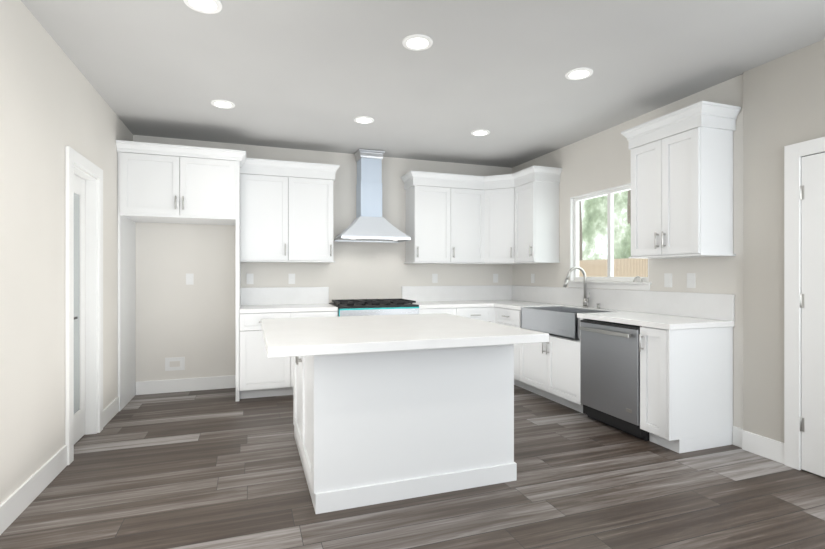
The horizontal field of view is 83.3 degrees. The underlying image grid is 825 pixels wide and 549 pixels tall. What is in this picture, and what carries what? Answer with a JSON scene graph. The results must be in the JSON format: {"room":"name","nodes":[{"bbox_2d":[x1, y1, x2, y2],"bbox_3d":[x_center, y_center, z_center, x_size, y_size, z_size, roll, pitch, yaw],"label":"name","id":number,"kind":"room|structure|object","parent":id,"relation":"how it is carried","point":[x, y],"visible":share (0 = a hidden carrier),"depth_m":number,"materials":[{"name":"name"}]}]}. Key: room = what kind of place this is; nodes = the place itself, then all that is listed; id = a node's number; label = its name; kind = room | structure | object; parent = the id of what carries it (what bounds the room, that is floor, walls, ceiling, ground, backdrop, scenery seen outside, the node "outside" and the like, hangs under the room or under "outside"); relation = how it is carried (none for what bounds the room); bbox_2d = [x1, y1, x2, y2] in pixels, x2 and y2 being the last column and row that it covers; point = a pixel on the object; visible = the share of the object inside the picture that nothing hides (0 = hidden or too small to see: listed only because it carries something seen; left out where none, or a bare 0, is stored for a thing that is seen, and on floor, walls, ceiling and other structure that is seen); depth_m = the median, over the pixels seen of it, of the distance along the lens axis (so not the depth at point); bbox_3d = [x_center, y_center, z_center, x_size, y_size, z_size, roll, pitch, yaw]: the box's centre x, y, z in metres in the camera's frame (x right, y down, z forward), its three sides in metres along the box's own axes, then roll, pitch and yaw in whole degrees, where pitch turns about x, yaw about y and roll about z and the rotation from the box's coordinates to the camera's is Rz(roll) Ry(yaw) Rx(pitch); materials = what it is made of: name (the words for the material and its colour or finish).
{"room":"kitchen","nodes":[
{"label":"kitchen","id":0,"kind":"room"},
{"bbox_2d":[0,0,132,503],"bbox_3d":[-1.346,-0.100,0.154,0.120,2.740,9.980,0,0,-19],"label":"wall","id":1,"kind":"structure","parent":0,"point":[53,103],"depth_m":2.70,"materials":[{"name":"paint"}]},
{"bbox_2d":[0,445,66,534],"bbox_3d":[-0.968,1.200,-0.726,0.014,0.140,8.070,0,0,-19],"label":"baseboard","id":2,"kind":"structure","parent":1,"relation":"attached to","point":[15,504],"depth_m":2.57,"materials":[{"name":"white wood"}]},
{"bbox_2d":[65,146,102,464],"bbox_3d":[-2.478,0.207,3.424,0.142,2.125,0.760,0,0,-19],"label":"door","id":3,"kind":"structure","parent":1,"relation":"attached to","point":[83,295],"depth_m":3.61,"materials":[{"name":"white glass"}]},
{"bbox_2d":[103,397,118,427],"bbox_3d":[-2.640,1.200,4.049,0.014,0.140,0.528,0,0,-19],"label":"baseboard","id":4,"kind":"structure","parent":1,"relation":"attached to","point":[112,409],"depth_m":4.04,"materials":[{"name":"white wood"}]},
{"bbox_2d":[133,135,511,381],"bbox_3d":[-0.802,-0.100,5.695,4.810,2.740,0.120,0,0,-19],"label":"wall","id":5,"kind":"structure","parent":0,"point":[194,325],"depth_m":5.20,"materials":[{"name":"paint"}]},
{"bbox_2d":[165,357,184,370],"bbox_3d":[-2.564,0.964,5.008,0.190,0.140,0.011,0,0,-19],"label":"electrical outlet","id":6,"kind":"object","parent":5,"relation":"attached to","point":[174,363],"depth_m":5.00,"materials":[{"name":"white plastic"}]},
{"bbox_2d":[117,149,239,228],"bbox_3d":[-2.339,-0.850,4.753,1.002,0.600,0.638,0,0,-19],"label":"upper cabinet","id":7,"kind":"object","parent":5,"relation":"attached to","point":[175,188],"depth_m":4.46,"materials":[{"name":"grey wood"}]},
{"bbox_2d":[136,375,235,394],"bbox_3d":[-2.443,1.200,5.049,0.999,0.140,0.014,0,0,-19],"label":"baseboard","id":8,"kind":"structure","parent":5,"relation":"attached to","point":[216,382],"depth_m":5.03,"materials":[{"name":"white wood"}]},
{"bbox_2d":[186,274,193,284],"bbox_3d":[-2.427,0.050,5.057,0.075,0.120,0.008,0,0,-19],"label":"electrical outlet","id":9,"kind":"object","parent":5,"relation":"attached to","point":[189,277],"depth_m":5.05,"materials":[{"name":"white plastic"}]},
{"bbox_2d":[246,274,253,283],"bbox_3d":[-1.842,0.050,5.262,0.075,0.120,0.008,0,0,-19],"label":"electrical outlet","id":10,"kind":"object","parent":5,"relation":"attached to","point":[249,277],"depth_m":5.26,"materials":[{"name":"white plastic"}]},
{"bbox_2d":[240,157,295,260],"bbox_3d":[-1.611,-0.690,5.139,0.554,1.080,0.390,0,0,-19],"label":"upper cabinet","id":11,"kind":"object","parent":5,"relation":"attached to","point":[276,211],"depth_m":5.00,"materials":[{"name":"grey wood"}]},
{"bbox_2d":[288,274,294,283],"bbox_3d":[-1.409,0.050,5.413,0.075,0.120,0.008,0,0,-19],"label":"electrical outlet","id":12,"kind":"object","parent":5,"relation":"attached to","point":[291,277],"depth_m":5.41,"materials":[{"name":"white plastic"}]},
{"bbox_2d":[296,162,339,262],"bbox_3d":[-1.173,-0.690,5.293,0.616,1.080,0.390,0,0,-19],"label":"upper cabinet","id":13,"kind":"object","parent":5,"relation":"attached to","point":[314,181],"depth_m":5.17,"materials":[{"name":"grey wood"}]},
{"bbox_2d":[334,149,410,242],"bbox_3d":[-0.482,-0.933,5.477,0.810,1.067,0.497,0,0,-19],"label":"range hood","id":14,"kind":"object","parent":5,"relation":"attached to","point":[369,223],"visible":1,"depth_m":5.46,"materials":[{"name":"silver metal"}]},
{"bbox_2d":[240,285,511,304],"bbox_3d":[-0.279,0.248,5.802,3.507,0.200,0.020,0,0,-19],"label":"backsplash","id":15,"kind":"structure","parent":5,"relation":"attached to","point":[284,295],"depth_m":5.87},
{"bbox_2d":[432,274,437,282],"bbox_3d":[0.291,0.050,6.009,0.075,0.120,0.008,0,0,-19],"label":"electrical outlet","id":16,"kind":"object","parent":5,"relation":"attached to","point":[434,276],"depth_m":6.01,"materials":[{"name":"white plastic"}]},
{"bbox_2d":[401,165,561,263],"bbox_3d":[0.793,-0.690,5.610,1.610,1.080,1.090,0,0,-19],"label":"upper cabinet","id":17,"kind":"object","parent":5,"relation":"attached to","point":[513,218],"depth_m":5.67,"materials":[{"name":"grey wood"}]},
{"bbox_2d":[493,274,497,282],"bbox_3d":[1.131,0.050,6.303,0.075,0.120,0.008,0,0,-19],"label":"electrical outlet","id":18,"kind":"object","parent":5,"relation":"attached to","point":[495,276],"depth_m":6.30,"materials":[{"name":"white plastic"}]},
{"bbox_2d":[0,385,824,548],"bbox_3d":[0.867,1.330,0.929,4.810,0.120,10.220,0,0,-19],"label":"floor","id":19,"kind":"structure","parent":0,"point":[213,469],"depth_m":2.65,"materials":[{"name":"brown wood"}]},
{"bbox_2d":[236,309,337,401],"bbox_3d":[-1.367,0.830,5.099,0.987,0.880,0.628,0,0,-19],"label":"base cabinet","id":20,"kind":"object","parent":19,"relation":"on","point":[258,375],"depth_m":4.72,"materials":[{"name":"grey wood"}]},
{"bbox_2d":[240,305,337,312],"bbox_3d":[-1.366,0.368,5.095,0.987,0.040,0.636,0,0,-19],"label":"countertop","id":21,"kind":"structure","parent":20,"relation":"on","point":[243,308],"depth_m":4.89,"materials":[{"name":"white stone"}]},
{"bbox_2d":[329,299,418,315],"bbox_3d":[-0.452,0.785,5.368,0.912,0.970,0.708,0,0,-19],"label":"range","id":22,"kind":"object","parent":19,"relation":"on","point":[358,307],"visible":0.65,"depth_m":5.13,"materials":[{"name":"silver metal"}]},
{"bbox_2d":[293,345,516,513],"bbox_3d":[-0.171,0.833,3.265,1.268,0.876,1.298,0,0,-19],"label":"kitchen island","id":23,"kind":"object","parent":19,"relation":"on","point":[388,408],"depth_m":2.65,"materials":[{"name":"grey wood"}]},
{"bbox_2d":[261,313,548,356],"bbox_3d":[-0.190,0.367,3.144,1.560,0.050,1.500,0,0,-19],"label":"island countertop","id":24,"kind":"structure","parent":23,"relation":"on","point":[307,336],"depth_m":2.67,"materials":[{"name":"white stone"}]},
{"bbox_2d":[419,309,519,386],"bbox_3d":[0.822,0.830,5.541,1.601,0.880,1.240,0,0,-19],"label":"base cabinet","id":25,"kind":"object","parent":19,"relation":"on","point":[421,311],"depth_m":5.17,"materials":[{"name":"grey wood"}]},
{"bbox_2d":[520,337,583,413],"bbox_3d":[1.614,0.932,4.730,0.643,0.675,1.058,0,0,-19],"label":"base cabinet","id":26,"kind":"object","parent":19,"relation":"on","point":[550,370],"depth_m":4.52,"materials":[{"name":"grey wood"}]},
{"bbox_2d":[580,319,648,440],"bbox_3d":[1.865,0.834,3.908,0.657,0.872,0.651,0,0,-19],"label":"dishwasher","id":27,"kind":"object","parent":19,"relation":"on","point":[609,374],"visible":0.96,"depth_m":3.76,"materials":[{"name":"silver metal"}]},
{"bbox_2d":[639,329,732,452],"bbox_3d":[2.057,0.830,3.487,0.628,0.880,0.263,0,0,-19],"label":"base cabinet","id":28,"kind":"object","parent":19,"relation":"on","point":[686,375],"depth_m":3.37,"materials":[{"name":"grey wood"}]},
{"bbox_2d":[412,301,734,336],"bbox_3d":[1.131,0.368,4.659,1.601,0.040,3.110,0,0,-19],"label":"countertop","id":29,"kind":"structure","parent":28,"relation":"on","point":[554,320],"depth_m":4.62,"materials":[{"name":"white stone"}]},
{"bbox_2d":[520,306,621,340],"bbox_3d":[1.564,0.473,4.680,0.515,0.234,0.900,0,0,-19],"label":"sink","id":30,"kind":"object","parent":29,"relation":"in","point":[560,322],"depth_m":4.58,"materials":[{"name":"silver metal"}]},
{"bbox_2d":[562,266,600,308],"bbox_3d":[1.741,0.131,4.780,0.306,0.434,0.252,0,0,-19],"label":"faucet","id":31,"kind":"object","parent":29,"relation":"on","point":[592,297],"depth_m":4.86,"materials":[{"name":"silver metal"}]},
{"bbox_2d":[21,0,824,167],"bbox_3d":[0.867,-1.530,0.929,4.810,0.120,10.220,0,0,-19],"label":"ceiling","id":32,"kind":"structure","parent":0,"point":[317,75],"depth_m":3.23,"materials":[{"name":"paint"}]},
{"bbox_2d":[183,0,221,13],"bbox_3d":[-1.132,-1.465,2.507,0.196,0.008,0.196,0,0,-19],"label":"recessed light","id":33,"kind":"object","parent":32,"relation":"in","point":[208,6],"visible":1,"depth_m":2.52,"materials":[{"name":"white plastic"}]},
{"bbox_2d":[211,100,234,108],"bbox_3d":[-1.632,-1.465,3.995,0.196,0.008,0.196,0,0,-19],"label":"recessed light","id":34,"kind":"object","parent":32,"relation":"in","point":[224,104],"visible":0.96,"depth_m":3.99,"materials":[{"name":"white plastic"}]},
{"bbox_2d":[353,116,373,123],"bbox_3d":[-0.462,-1.465,4.405,0.196,0.008,0.196,0,0,-19],"label":"recessed light","id":35,"kind":"object","parent":32,"relation":"in","point":[363,120],"visible":0.98,"depth_m":4.40,"materials":[{"name":"white plastic"}]},
{"bbox_2d":[402,34,432,50],"bbox_3d":[0.032,-1.465,2.935,0.196,0.008,0.196,0,0,-19],"label":"recessed light","id":36,"kind":"object","parent":32,"relation":"in","point":[417,42],"visible":0.98,"depth_m":2.92,"materials":[{"name":"white plastic"}]},
{"bbox_2d":[471,130,489,135],"bbox_3d":[0.702,-1.465,4.802,0.196,0.008,0.196,0,0,-19],"label":"recessed light","id":37,"kind":"object","parent":32,"relation":"in","point":[480,132],"visible":0.94,"depth_m":4.77,"materials":[{"name":"white plastic"}]},
{"bbox_2d":[565,68,592,79],"bbox_3d":[1.217,-1.465,3.393,0.196,0.008,0.196,0,0,-19],"label":"recessed light","id":38,"kind":"object","parent":32,"relation":"in","point":[578,73],"visible":0.96,"depth_m":3.37,"materials":[{"name":"white plastic"}]},
{"bbox_2d":[512,39,824,442],"bbox_3d":[3.068,-0.100,1.700,0.145,2.740,9.980,0,0,-19],"label":"wall","id":39,"kind":"structure","parent":0,"point":[780,101],"depth_m":3.33,"materials":[{"name":"paint"}]},
{"bbox_2d":[531,274,534,282],"bbox_3d":[1.534,0.050,5.920,0.008,0.120,0.075,0,0,-19],"label":"electrical outlet","id":40,"kind":"object","parent":39,"relation":"attached to","point":[532,275],"depth_m":5.91,"materials":[{"name":"white plastic"}]},
{"bbox_2d":[570,183,648,281],"bbox_3d":[2.004,-0.400,4.739,0.094,0.940,1.100,0,0,-19],"label":"window","id":41,"kind":"structure","parent":39,"relation":"in","point":[575,230],"depth_m":4.81,"materials":[{"name":"white plastic"}]},
{"bbox_2d":[568,276,651,290],"bbox_3d":[1.972,0.080,4.727,0.063,0.130,1.160,0,0,-19],"label":"sill","id":42,"kind":"structure","parent":39,"relation":"attached to","point":[641,285],"depth_m":4.60,"materials":[{"name":"white wood"}]},
{"bbox_2d":[512,285,734,320],"bbox_3d":[1.881,0.248,4.911,0.020,0.200,3.090,0,0,-19],"label":"backsplash","id":43,"kind":"structure","parent":39,"relation":"attached to","point":[721,307],"depth_m":4.27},
{"bbox_2d":[664,273,671,286],"bbox_3d":[2.205,0.050,4.004,0.008,0.120,0.075,0,0,-19],"label":"electrical outlet","id":44,"kind":"object","parent":39,"relation":"attached to","point":[667,276],"depth_m":4.00,"materials":[{"name":"white plastic"}]},
{"bbox_2d":[621,101,741,258],"bbox_3d":[2.107,-0.690,3.705,0.390,1.080,0.764,0,0,-19],"label":"upper cabinet","id":45,"kind":"object","parent":39,"relation":"attached to","point":[682,159],"depth_m":3.48,"materials":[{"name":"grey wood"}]},
{"bbox_2d":[687,273,694,287],"bbox_3d":[2.278,0.050,3.796,0.008,0.120,0.075,0,0,-19],"label":"electrical outlet","id":46,"kind":"object","parent":39,"relation":"attached to","point":[690,276],"depth_m":3.79,"materials":[{"name":"white plastic"}]},
{"bbox_2d":[784,137,824,477],"bbox_3d":[2.654,0.207,2.625,0.022,2.125,1.000,0,0,-19],"label":"door","id":47,"kind":"structure","parent":39,"relation":"attached to","point":[804,305],"depth_m":2.99,"materials":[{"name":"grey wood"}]},
{"label":"outside","id":48,"kind":"structure","parent":0,"visible":0},
{"bbox_2d":[579,190,647,276],"bbox_3d":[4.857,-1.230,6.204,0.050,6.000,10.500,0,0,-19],"label":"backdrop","id":49,"kind":"structure","parent":48,"point":[603,245],"depth_m":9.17,"materials":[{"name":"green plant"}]}
]}

